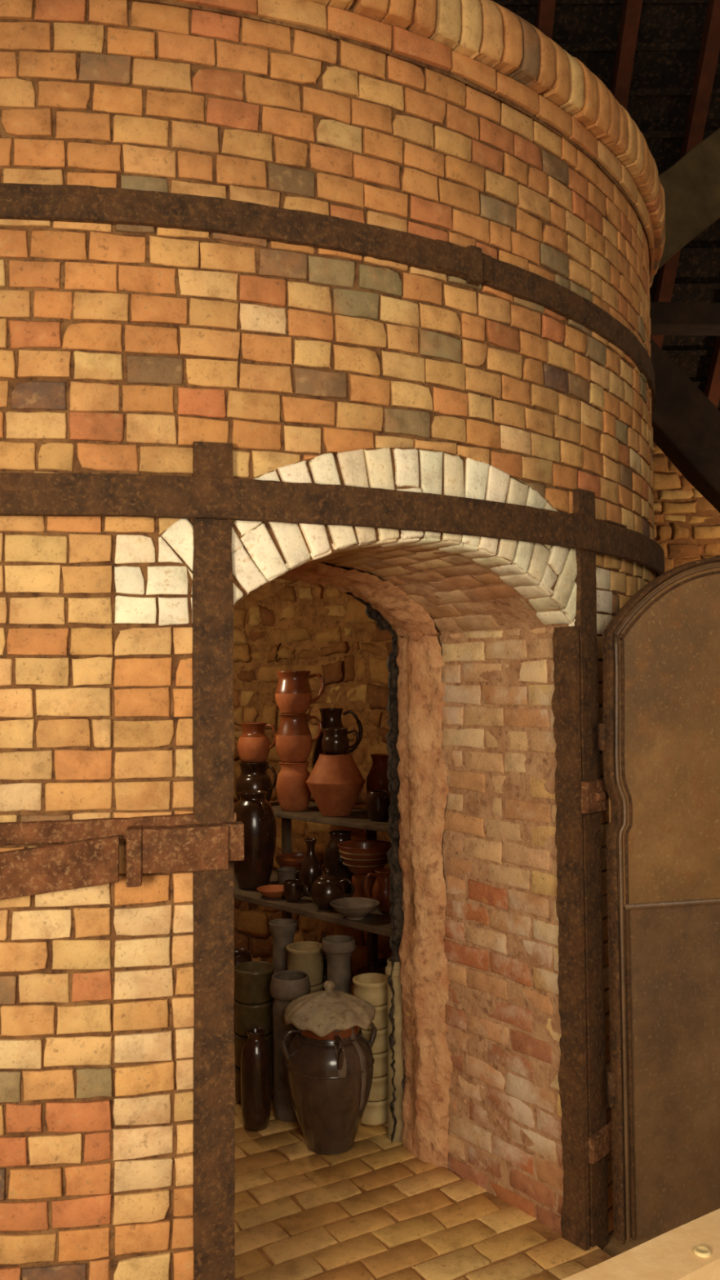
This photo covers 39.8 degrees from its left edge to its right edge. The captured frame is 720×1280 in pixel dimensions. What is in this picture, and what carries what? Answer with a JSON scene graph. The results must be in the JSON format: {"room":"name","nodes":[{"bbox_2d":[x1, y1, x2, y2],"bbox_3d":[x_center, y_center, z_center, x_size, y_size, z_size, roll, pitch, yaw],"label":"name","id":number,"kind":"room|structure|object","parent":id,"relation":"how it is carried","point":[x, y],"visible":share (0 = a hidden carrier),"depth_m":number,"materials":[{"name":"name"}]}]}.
{"room":"pottery kiln house","nodes":[
{"label":"pottery kiln house","id":0,"kind":"room"},
{"bbox_2d":[492,0,719,411],"bbox_3d":[0.457,-4.937,5.203,13.000,6.400,5.800,-1,-2,0],"label":"ceiling","id":1,"kind":"structure","parent":0,"point":[668,44],"depth_m":6.34,"materials":[{"name":"black wood"}]},
{"bbox_2d":[535,0,719,408],"bbox_3d":[0.597,-4.885,5.145,12.570,6.483,5.891,-1,-2,0],"label":"rafters","id":2,"kind":"object","parent":1,"relation":"attached to","point":[708,53],"visible":0.02,"depth_m":6.23,"materials":[{"name":"brown wood"}]},
{"bbox_2d":[601,1229,666,1257],"bbox_3d":[0.016,1.815,1.923,14.000,0.001,12.000,0,-2,0],"label":"floor","id":3,"kind":"structure","parent":0,"point":[614,1248],"depth_m":3.06,"materials":[{"name":"brown tile"}]},
{"bbox_2d":[0,0,665,1279],"bbox_3d":[-0.951,0.080,4.616,4.602,3.761,4.601,-1,-3,9],"label":"kiln","id":4,"kind":"object","parent":3,"relation":"on","point":[325,325],"visible":0.94,"depth_m":2.63,"materials":[{"name":"brick"}]},
{"bbox_2d":[234,948,252,1031],"bbox_3d":[-0.536,1.630,4.354,0.200,0.522,0.200,-1,-2,0],"label":"storage jar","id":5,"kind":"object","parent":4,"relation":"on","point":[241,955],"visible":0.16,"depth_m":4.34,"materials":[{"name":"brown ceramic"}]},
{"bbox_2d":[233,960,275,1102],"bbox_3d":[-0.436,1.615,4.104,0.172,0.530,0.172,-1,-2,0],"label":"stacked saggars","id":6,"kind":"object","parent":4,"relation":"on","point":[253,1002],"visible":0.59,"depth_m":4.05,"materials":[{"name":"ceramic"}]},
{"bbox_2d":[240,1027,271,1131],"bbox_3d":[-0.400,1.687,3.830,0.117,0.362,0.117,-1,-3,19],"label":"bottle","id":7,"kind":"object","parent":4,"relation":"on","point":[255,1056],"visible":1,"depth_m":3.79,"materials":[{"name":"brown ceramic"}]},
{"bbox_2d":[268,918,297,973],"bbox_3d":[-0.331,1.557,4.317,0.124,0.662,0.124,-1,-2,0],"label":"vase","id":8,"kind":"object","parent":4,"relation":"on","point":[282,931],"visible":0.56,"depth_m":4.28,"materials":[{"name":"grey ceramic"}]},
{"bbox_2d":[270,969,311,1121],"bbox_3d":[-0.274,1.601,3.934,0.161,0.544,0.161,-1,-2,0],"label":"crock","id":9,"kind":"object","parent":4,"relation":"on","point":[286,986],"visible":0.66,"depth_m":3.88,"materials":[{"name":"grey ceramic"}]},
{"bbox_2d":[286,941,324,993],"bbox_3d":[-0.226,1.580,4.155,0.160,0.600,0.160,-1,-2,0],"label":"stoneware crock","id":10,"kind":"object","parent":4,"relation":"on","point":[307,957],"visible":0.3,"depth_m":4.11,"materials":[{"name":"beige ceramic"}]},
{"bbox_2d":[233,801,404,973],"bbox_3d":[-0.115,1.369,4.637,0.695,1.070,1.400,2,-3,-44],"label":"shelf","id":11,"kind":"object","parent":4,"relation":"on","point":[375,922],"visible":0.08,"depth_m":4.54,"materials":[{"name":"wood"}]},
{"bbox_2d":[233,790,276,889],"bbox_3d":[-0.512,0.954,4.763,0.224,0.452,0.224,-1,-3,16],"label":"storage jar","id":12,"kind":"object","parent":11,"relation":"on","point":[256,814],"visible":0.91,"depth_m":4.68,"materials":[{"name":"brown ceramic"}]},
{"bbox_2d":[235,760,277,802],"bbox_3d":[-0.550,0.748,5.187,0.202,0.222,0.210,0,-3,-18],"label":"jug","id":13,"kind":"object","parent":11,"relation":"on","point":[254,775],"visible":0.72,"depth_m":5.13,"materials":[{"name":"brown ceramic"}]},
{"bbox_2d":[237,722,277,762],"bbox_3d":[-0.541,0.534,5.206,0.201,0.202,0.171,0,-3,-15],"label":"pitcher","id":14,"kind":"object","parent":13,"relation":"on","point":[254,745],"visible":1,"depth_m":5.14,"materials":[{"name":"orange ceramic"}]},
{"bbox_2d":[257,884,284,897],"bbox_3d":[-0.390,1.151,4.539,0.160,0.038,0.160,-1,-2,0],"label":"bowl","id":15,"kind":"object","parent":11,"relation":"on","point":[268,891],"visible":0.77,"depth_m":4.55,"materials":[{"name":"orange ceramic"}]},
{"bbox_2d":[275,866,299,884],"bbox_3d":[-0.335,1.127,4.696,0.121,0.097,0.100,-1,-2,0],"label":"cup","id":16,"kind":"object","parent":11,"relation":"on","point":[284,873],"visible":0.63,"depth_m":4.66,"materials":[{"name":"ceramic"}]},
{"bbox_2d":[275,761,311,811],"bbox_3d":[-0.329,0.729,4.973,0.180,0.237,0.180,-1,-2,0],"label":"terracotta jug","id":17,"kind":"object","parent":11,"relation":"on","point":[294,794],"visible":0.95,"depth_m":4.91,"materials":[{"name":"orange ceramic"}]},
{"bbox_2d":[275,713,323,762],"bbox_3d":[-0.312,0.489,4.988,0.222,0.237,0.184,0,-3,-14],"label":"terracotta jug","id":18,"kind":"object","parent":17,"relation":"on","point":[294,741],"visible":0.99,"depth_m":4.92,"materials":[{"name":"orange ceramic"}]},
{"bbox_2d":[275,671,324,713],"bbox_3d":[-0.299,0.262,4.994,0.252,0.212,0.184,-1,-2,0],"label":"terracotta jug","id":19,"kind":"object","parent":18,"relation":"on","point":[293,694],"visible":1,"depth_m":4.93,"materials":[{"name":"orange ceramic"}]},
{"bbox_2d":[283,879,306,902],"bbox_3d":[-0.288,1.122,4.456,0.109,0.087,0.084,-1,-2,0],"label":"mug","id":20,"kind":"object","parent":11,"relation":"on","point":[292,888],"visible":0.9,"depth_m":4.42,"materials":[{"name":"brown ceramic"}]},
{"bbox_2d":[275,852,323,879],"bbox_3d":[-0.290,1.123,4.876,0.250,0.122,0.250,-1,-2,0],"label":"terracotta bowl","id":21,"kind":"object","parent":11,"relation":"on","point":[295,860],"visible":0.5,"depth_m":4.93,"materials":[{"name":"red ceramic"}]},
{"bbox_2d":[299,838,322,896],"bbox_3d":[-0.226,1.044,4.579,0.107,0.252,0.107,-1,-2,0],"label":"vase","id":22,"kind":"object","parent":11,"relation":"on","point":[310,869],"visible":0.8,"depth_m":4.55,"materials":[{"name":"brown ceramic"}]},
{"bbox_2d":[299,868,355,909],"bbox_3d":[-0.143,1.073,4.287,0.180,0.168,0.173,2,-3,-44],"label":"teapot","id":23,"kind":"object","parent":11,"relation":"on","point":[327,887],"visible":0.97,"depth_m":4.26,"materials":[{"name":"brown ceramic"}]},
{"bbox_2d":[306,753,365,817],"bbox_3d":[-0.116,0.693,4.774,0.287,0.290,0.287,-1,-2,0],"label":"pot","id":24,"kind":"object","parent":11,"relation":"on","point":[335,782],"visible":0.98,"depth_m":4.68,"materials":[{"name":"orange ceramic"}]},
{"bbox_2d":[321,728,359,754],"bbox_3d":[-0.099,0.486,4.789,0.171,0.122,0.132,0,-3,-16],"label":"mug","id":25,"kind":"object","parent":24,"relation":"on","point":[335,740],"visible":1,"depth_m":4.73,"materials":[{"name":"brown ceramic"}]},
{"bbox_2d":[311,707,363,770],"bbox_3d":[-0.133,0.598,5.050,0.232,0.502,0.202,-2,-3,36],"label":"jug","id":26,"kind":"object","parent":11,"relation":"on","point":[331,717],"visible":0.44,"depth_m":5.02,"materials":[{"name":"brown ceramic"}]},
{"bbox_2d":[323,830,354,893],"bbox_3d":[-0.091,1.036,4.659,0.160,0.272,0.160,-1,-2,0],"label":"storage jar","id":27,"kind":"object","parent":11,"relation":"in","point":[332,860],"visible":0.64,"depth_m":4.60,"materials":[{"name":"brown ceramic"}]},
{"bbox_2d":[329,897,380,919],"bbox_3d":[-0.020,1.117,4.115,0.208,0.062,0.208,-1,-2,0],"label":"bowl","id":28,"kind":"object","parent":11,"relation":"on","point":[353,908],"visible":1,"depth_m":4.13,"materials":[{"name":"grey ceramic"}]},
{"bbox_2d":[337,840,391,897],"bbox_3d":[0.024,1.035,4.429,0.248,0.252,0.248,-1,-2,0],"label":"bowl","id":29,"kind":"object","parent":11,"relation":"on","point":[361,858],"visible":0.75,"depth_m":4.37,"materials":[{"name":"red ceramic"}]},
{"bbox_2d":[364,867,391,912],"bbox_3d":[0.104,1.066,4.241,0.147,0.172,0.126,-1,-3,17],"label":"jug","id":30,"kind":"object","parent":11,"relation":"on","point":[381,886],"visible":0.64,"depth_m":4.20,"materials":[{"name":"red ceramic"}]},
{"bbox_2d":[365,790,391,821],"bbox_3d":[0.087,0.761,4.571,0.121,0.132,0.121,-1,-2,0],"label":"pot","id":31,"kind":"object","parent":11,"relation":"on","point":[378,802],"visible":0.94,"depth_m":4.53,"materials":[{"name":"brown ceramic"}]},
{"bbox_2d":[366,753,391,797],"bbox_3d":[0.119,0.696,4.823,0.186,0.282,0.152,-3,-3,42],"label":"vase","id":32,"kind":"object","parent":31,"relation":"on","point":[376,779],"visible":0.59,"depth_m":4.79,"materials":[{"name":"red ceramic"}]},
{"bbox_2d":[280,980,377,1155],"bbox_3d":[-0.112,1.563,3.679,0.354,0.590,0.346,-1,-2,0],"label":"jar","id":33,"kind":"object","parent":4,"relation":"on","point":[329,1061],"visible":1,"depth_m":3.58,"materials":[{"name":"ceramic"}]},
{"bbox_2d":[321,934,355,994],"bbox_3d":[-0.085,1.548,4.057,0.140,0.652,0.140,-1,-3,18],"label":"vase","id":34,"kind":"object","parent":4,"relation":"on","point":[338,949],"visible":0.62,"depth_m":4.02,"materials":[{"name":"grey ceramic"}]},
{"bbox_2d":[352,973,387,1125],"bbox_3d":[0.049,1.596,3.894,0.151,0.540,0.151,-1,-2,0],"label":"stack","id":35,"kind":"object","parent":4,"relation":"on","point":[371,988],"visible":0.46,"depth_m":3.83,"materials":[{"name":"beige ceramic"}]},
{"bbox_2d":[370,958,387,974],"bbox_3d":[0.114,1.617,4.174,0.200,0.522,0.200,-1,-2,0],"label":"storage jar","id":36,"kind":"object","parent":4,"relation":"on","point":[379,966],"visible":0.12,"depth_m":4.18,"materials":[{"name":"brown ceramic"}]},
{"bbox_2d":[385,957,404,1142],"bbox_3d":[0.141,1.537,3.747,0.088,0.660,0.088,-1,-2,0],"label":"pipe","id":37,"kind":"object","parent":4,"relation":"on","point":[397,1015],"visible":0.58,"depth_m":3.71,"materials":[{"name":"beige ceramic"}]},
{"bbox_2d":[596,555,719,1244],"bbox_3d":[1.344,0.760,3.162,1.246,2.072,0.055,0,-3,-14],"label":"door","id":38,"kind":"structure","parent":4,"relation":"attached to","point":[658,737],"depth_m":3.06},
{"bbox_2d":[562,1208,719,1279],"bbox_3d":[0.965,1.361,1.838,1.819,0.883,0.136,1,-3,-28],"label":"table","id":39,"kind":"object","parent":3,"relation":"on","point":[691,1251],"visible":1,"depth_m":1.63,"materials":[{"name":"brown wood"}]},
{"bbox_2d":[649,337,719,512],"bbox_3d":[2.019,-0.795,5.237,1.964,2.158,0.207,-1,-2,0],"label":"brace","id":40,"kind":"structure","parent":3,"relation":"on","point":[686,423],"depth_m":5.16,"materials":[{"name":"brown wood"}]},
{"bbox_2d":[649,302,719,335],"bbox_3d":[3.435,-1.743,5.478,5.102,0.240,0.207,-1,-2,0],"label":"tie beam","id":41,"kind":"structure","parent":40,"relation":"attached to","point":[667,318],"depth_m":5.38,"materials":[{"name":"brown wood"}]},
{"bbox_2d":[657,127,719,270],"bbox_3d":[1.790,-2.373,5.206,1.655,1.449,0.228,0,-3,-16],"label":"roof beam","id":42,"kind":"structure","parent":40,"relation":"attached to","point":[691,185],"depth_m":5.06,"materials":[{"name":"brown wood"}]},
{"bbox_2d":[653,441,719,572],"bbox_3d":[0.894,0.161,7.730,11.785,3.851,0.125,-1,-2,0],"label":"wall","id":43,"kind":"structure","parent":0,"point":[686,525],"depth_m":7.75,"materials":[{"name":"brick"}]}
]}

